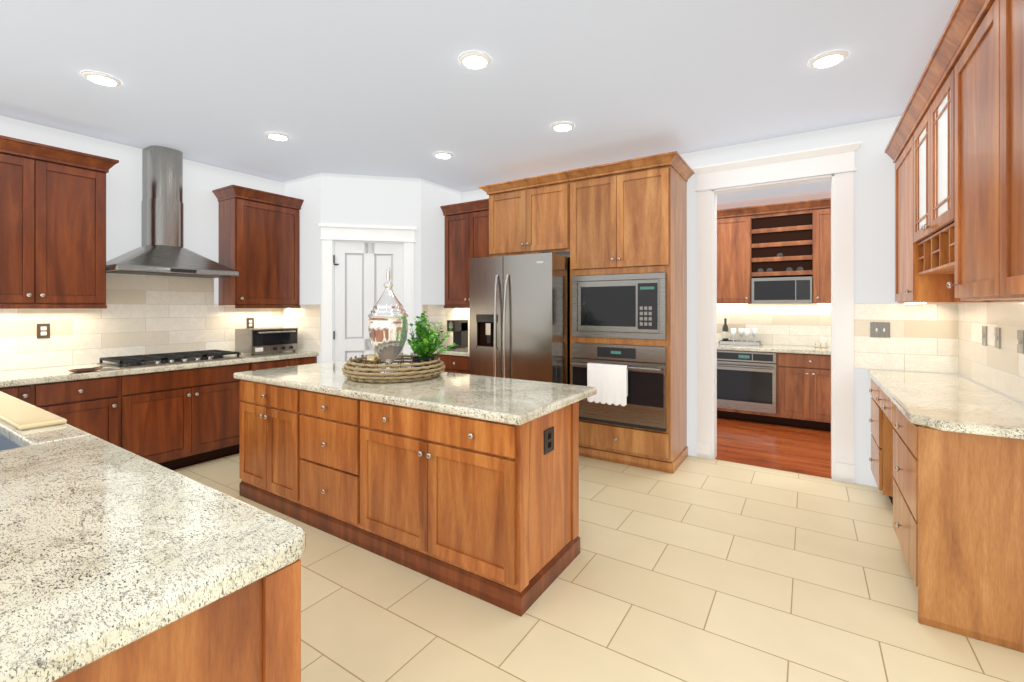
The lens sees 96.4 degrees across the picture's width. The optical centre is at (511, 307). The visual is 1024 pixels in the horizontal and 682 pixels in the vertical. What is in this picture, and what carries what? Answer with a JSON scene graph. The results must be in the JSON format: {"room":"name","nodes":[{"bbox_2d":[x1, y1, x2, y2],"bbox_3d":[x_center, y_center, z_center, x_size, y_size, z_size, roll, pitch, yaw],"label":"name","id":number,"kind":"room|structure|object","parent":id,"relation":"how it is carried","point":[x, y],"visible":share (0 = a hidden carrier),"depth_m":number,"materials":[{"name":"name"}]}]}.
{"room":"kitchen","nodes":[
{"label":"kitchen","id":0,"kind":"room"},
{"bbox_2d":[0,0,957,209],"bbox_3d":[-0.791,-1.440,2.680,6.320,0.200,10.280,0,0,33],"label":"ceiling","id":1,"kind":"structure","parent":0,"point":[391,88],"depth_m":2.91,"materials":[{"name":"grey paint"}]},
{"bbox_2d":[81,71,121,86],"bbox_3d":[-2.612,-1.450,2.920,0.191,0.016,0.191,0,0,0],"label":"recessed light","id":2,"kind":"object","parent":1,"relation":"in","point":[99,78],"depth_m":2.90,"materials":[{"name":"white plastic"}]},
{"bbox_2d":[265,132,290,140],"bbox_3d":[-1.992,-1.450,3.895,0.186,0.016,0.190,0,0,-24],"label":"recessed light","id":3,"kind":"object","parent":1,"relation":"in","point":[277,136],"depth_m":3.87,"materials":[{"name":"white plastic"}]},
{"bbox_2d":[433,151,453,158],"bbox_3d":[-0.658,-1.450,4.381,0.186,0.016,0.190,0,0,-24],"label":"recessed light","id":4,"kind":"object","parent":1,"relation":"in","point":[441,155],"depth_m":4.36,"materials":[{"name":"white plastic"}]},
{"bbox_2d":[458,51,491,69],"bbox_3d":[-0.220,-1.450,2.704,0.191,0.016,0.190,0,0,0],"label":"recessed light","id":5,"kind":"object","parent":1,"relation":"in","point":[476,60],"depth_m":2.68,"materials":[{"name":"white plastic"}]},
{"bbox_2d":[551,121,574,131],"bbox_3d":[0.412,-1.450,3.687,0.191,0.016,0.191,0,0,0],"label":"recessed light","id":6,"kind":"object","parent":1,"relation":"in","point":[564,126],"depth_m":3.66,"materials":[{"name":"white plastic"}]},
{"bbox_2d":[808,50,848,68],"bbox_3d":[1.860,-1.450,2.691,0.186,0.016,0.195,0,0,0],"label":"recessed light","id":7,"kind":"object","parent":1,"relation":"in","point":[831,58],"depth_m":2.67,"materials":[{"name":"white plastic"}]},
{"bbox_2d":[0,115,1023,486],"bbox_3d":[-0.791,-0.030,2.680,6.320,2.860,10.280,0,0,33],"label":"wall","id":8,"kind":"structure","parent":0,"point":[360,235],"depth_m":4.19,"materials":[{"name":"grey paint"}]},
{"bbox_2d":[0,147,111,306],"bbox_3d":[-3.692,-0.572,3.460,0.355,1.104,0.881,0,0,33],"label":"upper cabinet","id":9,"kind":"object","parent":8,"relation":"attached to","point":[52,227],"depth_m":3.46,"materials":[{"name":"brown wood"}]},
{"bbox_2d":[106,146,238,277],"bbox_3d":[-3.121,-0.876,4.187,0.523,1.160,0.950,0,0,33],"label":"hood chimney","id":10,"kind":"object","parent":8,"relation":"attached to","point":[161,251],"visible":0.96,"depth_m":4.14,"materials":[{"name":"silver metal"}]},
{"bbox_2d":[212,185,303,307],"bbox_3d":[-2.711,-0.598,4.920,0.415,1.215,0.756,0,0,33],"label":"upper cabinet","id":11,"kind":"object","parent":8,"relation":"attached to","point":[259,241],"visible":1,"depth_m":4.77,"materials":[{"name":"brown wood"}]},
{"bbox_2d":[440,199,488,307],"bbox_3d":[-0.419,-0.598,5.417,0.768,1.215,0.415,0,0,33],"label":"upper cabinet","id":12,"kind":"object","parent":8,"relation":"attached to","point":[466,231],"visible":0.62,"depth_m":5.35,"materials":[{"name":"brown wood"}]},
{"bbox_2d":[479,171,569,256],"bbox_3d":[0.262,-0.895,4.808,1.006,0.740,0.698,0,0,33],"label":"upper cabinet","id":13,"kind":"object","parent":8,"relation":"attached to","point":[530,215],"visible":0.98,"depth_m":4.53,"materials":[{"name":"brown wood"}]},
{"bbox_2d":[717,198,830,303],"bbox_3d":[3.246,-0.649,5.782,2.650,1.221,0.420,0,0,33],"label":"upper cabinet","id":14,"kind":"object","parent":8,"relation":"attached to","point":[778,253],"visible":0.56,"depth_m":5.63,"materials":[{"name":"brown wood"}]},
{"bbox_2d":[885,0,1023,303],"bbox_3d":[2.159,-0.617,2.037,0.420,1.186,3.286,0,0,33],"label":"upper cabinet","id":15,"kind":"object","parent":8,"relation":"attached to","point":[954,150],"visible":1,"depth_m":1.93,"materials":[{"name":"brown wood"}]},
{"bbox_2d":[173,418,1023,681],"bbox_3d":[-0.791,1.425,2.680,6.320,0.050,10.280,0,0,33],"label":"floor","id":16,"kind":"structure","parent":0,"point":[756,552],"depth_m":2.20,"materials":[{"name":"beige tile"}]},
{"bbox_2d":[0,356,316,469],"bbox_3d":[-3.289,0.966,3.757,0.708,0.868,3.336,0,0,33],"label":"base cabinet","id":17,"kind":"object","parent":16,"relation":"on","point":[175,419],"visible":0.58,"depth_m":3.79,"materials":[{"name":"brown wood"}]},
{"bbox_2d":[0,350,318,387],"bbox_3d":[-3.292,0.507,3.759,0.699,0.045,3.336,0,0,33],"label":"countertop","id":18,"kind":"structure","parent":17,"relation":"on","point":[10,378],"depth_m":3.62,"materials":[{"name":"stone"}]},
{"bbox_2d":[68,365,108,371],"bbox_3d":[-3.211,0.466,3.469,0.152,0.034,0.227,0,0,33],"label":"dish","id":19,"kind":"object","parent":18,"relation":"on","point":[86,369],"visible":1,"depth_m":3.44,"materials":[{"name":"brown wood"}]},
{"bbox_2d":[97,350,241,367],"bbox_3d":[-3.072,0.457,4.155,0.530,0.052,0.930,0,0,33],"label":"gas cooktop","id":20,"kind":"object","parent":18,"relation":"on","point":[152,359],"visible":1,"depth_m":4.01,"materials":[{"name":"silver metal"}]},
{"bbox_2d":[235,327,297,354],"bbox_3d":[-2.615,0.354,4.907,0.368,0.257,0.500,0,0,33],"label":"toaster oven","id":21,"kind":"object","parent":18,"relation":"on","point":[252,341],"visible":0.92,"depth_m":4.76,"materials":[{"name":"silver metal"}]},
{"bbox_2d":[53,559,300,681],"bbox_3d":[-1.266,0.966,0.969,1.380,0.868,0.892,0,0,33],"label":"base cabinet","id":22,"kind":"object","parent":16,"relation":"on","point":[251,632],"visible":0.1,"depth_m":0.83,"materials":[{"name":"brown wood"}]},
{"bbox_2d":[0,391,305,681],"bbox_3d":[-2.178,0.497,1.552,3.563,0.065,0.960,0,0,33],"label":"countertop","id":23,"kind":"structure","parent":22,"relation":"on","point":[106,548],"depth_m":0.94,"materials":[{"name":"stone"}]},
{"bbox_2d":[0,434,19,450],"bbox_3d":[-2.161,0.633,1.612,0.804,0.201,0.544,0,0,33],"label":"undermount sink","id":24,"kind":"object","parent":23,"relation":"in","point":[6,443],"visible":0.02,"depth_m":1.87,"materials":[{"name":"silver metal"}]},
{"bbox_2d":[239,380,298,520],"bbox_3d":[-1.534,0.966,3.452,0.755,0.868,0.639,0,0,33],"label":"base cabinet","id":25,"kind":"object","parent":16,"relation":"on","point":[269,414],"depth_m":3.16,"materials":[{"name":"brown wood"}]},
{"bbox_2d":[299,389,366,549],"bbox_3d":[-0.967,0.966,3.085,0.735,0.868,0.639,0,0,33],"label":"base cabinet","id":26,"kind":"object","parent":16,"relation":"on","point":[332,428],"depth_m":2.78,"materials":[{"name":"brown wood"}]},
{"bbox_2d":[430,354,468,373],"bbox_3d":[-0.456,0.966,5.287,0.847,0.868,0.673,0,0,33],"label":"base cabinet","id":27,"kind":"object","parent":16,"relation":"on","point":[456,364],"visible":0.17,"depth_m":5.03,"materials":[{"name":"brown wood"}]},
{"bbox_2d":[429,346,468,356],"bbox_3d":[-0.455,0.507,5.291,0.849,0.045,0.665,0,0,33],"label":"countertop","id":28,"kind":"structure","parent":27,"relation":"on","point":[460,352],"depth_m":5.06,"materials":[{"name":"stone"}]},
{"bbox_2d":[447,320,467,348],"bbox_3d":[-0.648,0.318,5.442,0.125,0.330,0.246,0,0,33],"label":"coffee maker","id":29,"kind":"object","parent":28,"relation":"on","point":[459,329],"visible":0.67,"depth_m":5.42,"materials":[{"name":"black plastic"}]},
{"bbox_2d":[367,400,579,616],"bbox_3d":[-0.256,0.966,2.627,1.097,0.868,0.643,0,0,33],"label":"base cabinet","id":30,"kind":"object","parent":16,"relation":"on","point":[485,510],"depth_m":2.30,"materials":[{"name":"brown wood"}]},
{"bbox_2d":[233,361,596,424],"bbox_3d":[-0.775,0.507,3.092,2.510,0.045,0.900,0,0,33],"label":"countertop","id":31,"kind":"structure","parent":30,"relation":"on","point":[509,401],"depth_m":2.67,"materials":[{"name":"stone"}]},
{"bbox_2d":[342,353,444,382],"bbox_3d":[-0.825,0.416,3.226,0.710,0.133,0.705,0,0,33],"label":"seagrass basket","id":32,"kind":"object","parent":31,"relation":"on","point":[351,370],"visible":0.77,"depth_m":2.97,"materials":[{"name":"wicker"}]},
{"bbox_2d":[365,354,379,372],"bbox_3d":[-1.003,0.405,3.284,0.104,0.125,0.104,0,0,33],"label":"glass votive","id":33,"kind":"object","parent":32,"relation":"in","point":[371,358],"visible":0.58,"depth_m":3.25,"materials":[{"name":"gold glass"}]},
{"bbox_2d":[368,267,408,372],"bbox_3d":[-0.874,0.092,3.233,0.280,0.752,0.280,0,0,33],"label":"glass jar","id":34,"kind":"object","parent":32,"relation":"in","point":[388,315],"visible":0.83,"depth_m":3.15,"materials":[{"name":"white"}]},
{"bbox_2d":[407,311,456,372],"bbox_3d":[-0.595,0.247,3.301,0.502,0.440,0.452,0,0,33],"label":"potted plant","id":35,"kind":"object","parent":32,"relation":"in","point":[423,347],"visible":0.98,"depth_m":3.24,"materials":[{"name":"green plant"}]},
{"bbox_2d":[469,251,569,383],"bbox_3d":[0.200,0.452,4.653,0.926,1.897,1.010,0,0,33],"label":"refrigerator","id":36,"kind":"object","parent":16,"relation":"on","point":[519,316],"visible":0.65,"depth_m":4.24,"materials":[{"name":"silver metal"}]},
{"bbox_2d":[566,151,694,473],"bbox_3d":[1.097,0.068,4.251,0.993,2.665,0.726,0,0,33],"label":"tall cabinet","id":37,"kind":"object","parent":16,"relation":"on","point":[628,289],"visible":0.94,"depth_m":4.01,"materials":[{"name":"brown wood"}]},
{"bbox_2d":[717,350,784,425],"bbox_3d":[2.971,0.966,5.817,0.870,0.868,0.661,0,0,33],"label":"base cabinet","id":38,"kind":"object","parent":16,"relation":"on","point":[750,384],"depth_m":5.50,"materials":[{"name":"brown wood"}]},
{"bbox_2d":[717,343,830,354],"bbox_3d":[3.181,0.507,5.681,2.650,0.045,0.660,0,0,33],"label":"countertop","id":39,"kind":"structure","parent":38,"relation":"on","point":[792,349],"depth_m":5.46,"materials":[{"name":"stone"}]},
{"bbox_2d":[719,318,761,345],"bbox_3d":[2.995,0.317,5.992,0.480,0.333,0.300,0,0,33],"label":"tray","id":40,"kind":"object","parent":39,"relation":"on","point":[725,334],"visible":1,"depth_m":5.97,"materials":[{"name":"silver metal"}]},
{"bbox_2d":[814,342,827,347],"bbox_3d":[3.726,0.455,5.520,0.140,0.056,0.109,0,0,33],"label":"rack","id":41,"kind":"object","parent":39,"relation":"on","point":[820,346],"visible":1,"depth_m":5.50,"materials":[{"name":"beige wood"}]},
{"bbox_2d":[785,353,830,430],"bbox_3d":[3.575,0.966,5.426,0.712,0.868,0.661,0,0,33],"label":"base cabinet","id":42,"kind":"object","parent":16,"relation":"on","point":[788,389],"depth_m":5.20,"materials":[{"name":"brown wood"}]},
{"bbox_2d":[869,378,1023,652],"bbox_3d":[2.500,0.966,2.674,0.538,0.868,1.846,0,0,33],"label":"base cabinet","id":43,"kind":"object","parent":16,"relation":"on","point":[957,500],"depth_m":1.96,"materials":[{"name":"brown wood"}]},
{"bbox_2d":[868,369,1023,439],"bbox_3d":[2.495,0.507,2.653,0.525,0.045,1.886,0,0,33],"label":"countertop","id":44,"kind":"structure","parent":43,"relation":"on","point":[951,402],"depth_m":2.31,"materials":[{"name":"stone"}]}
]}

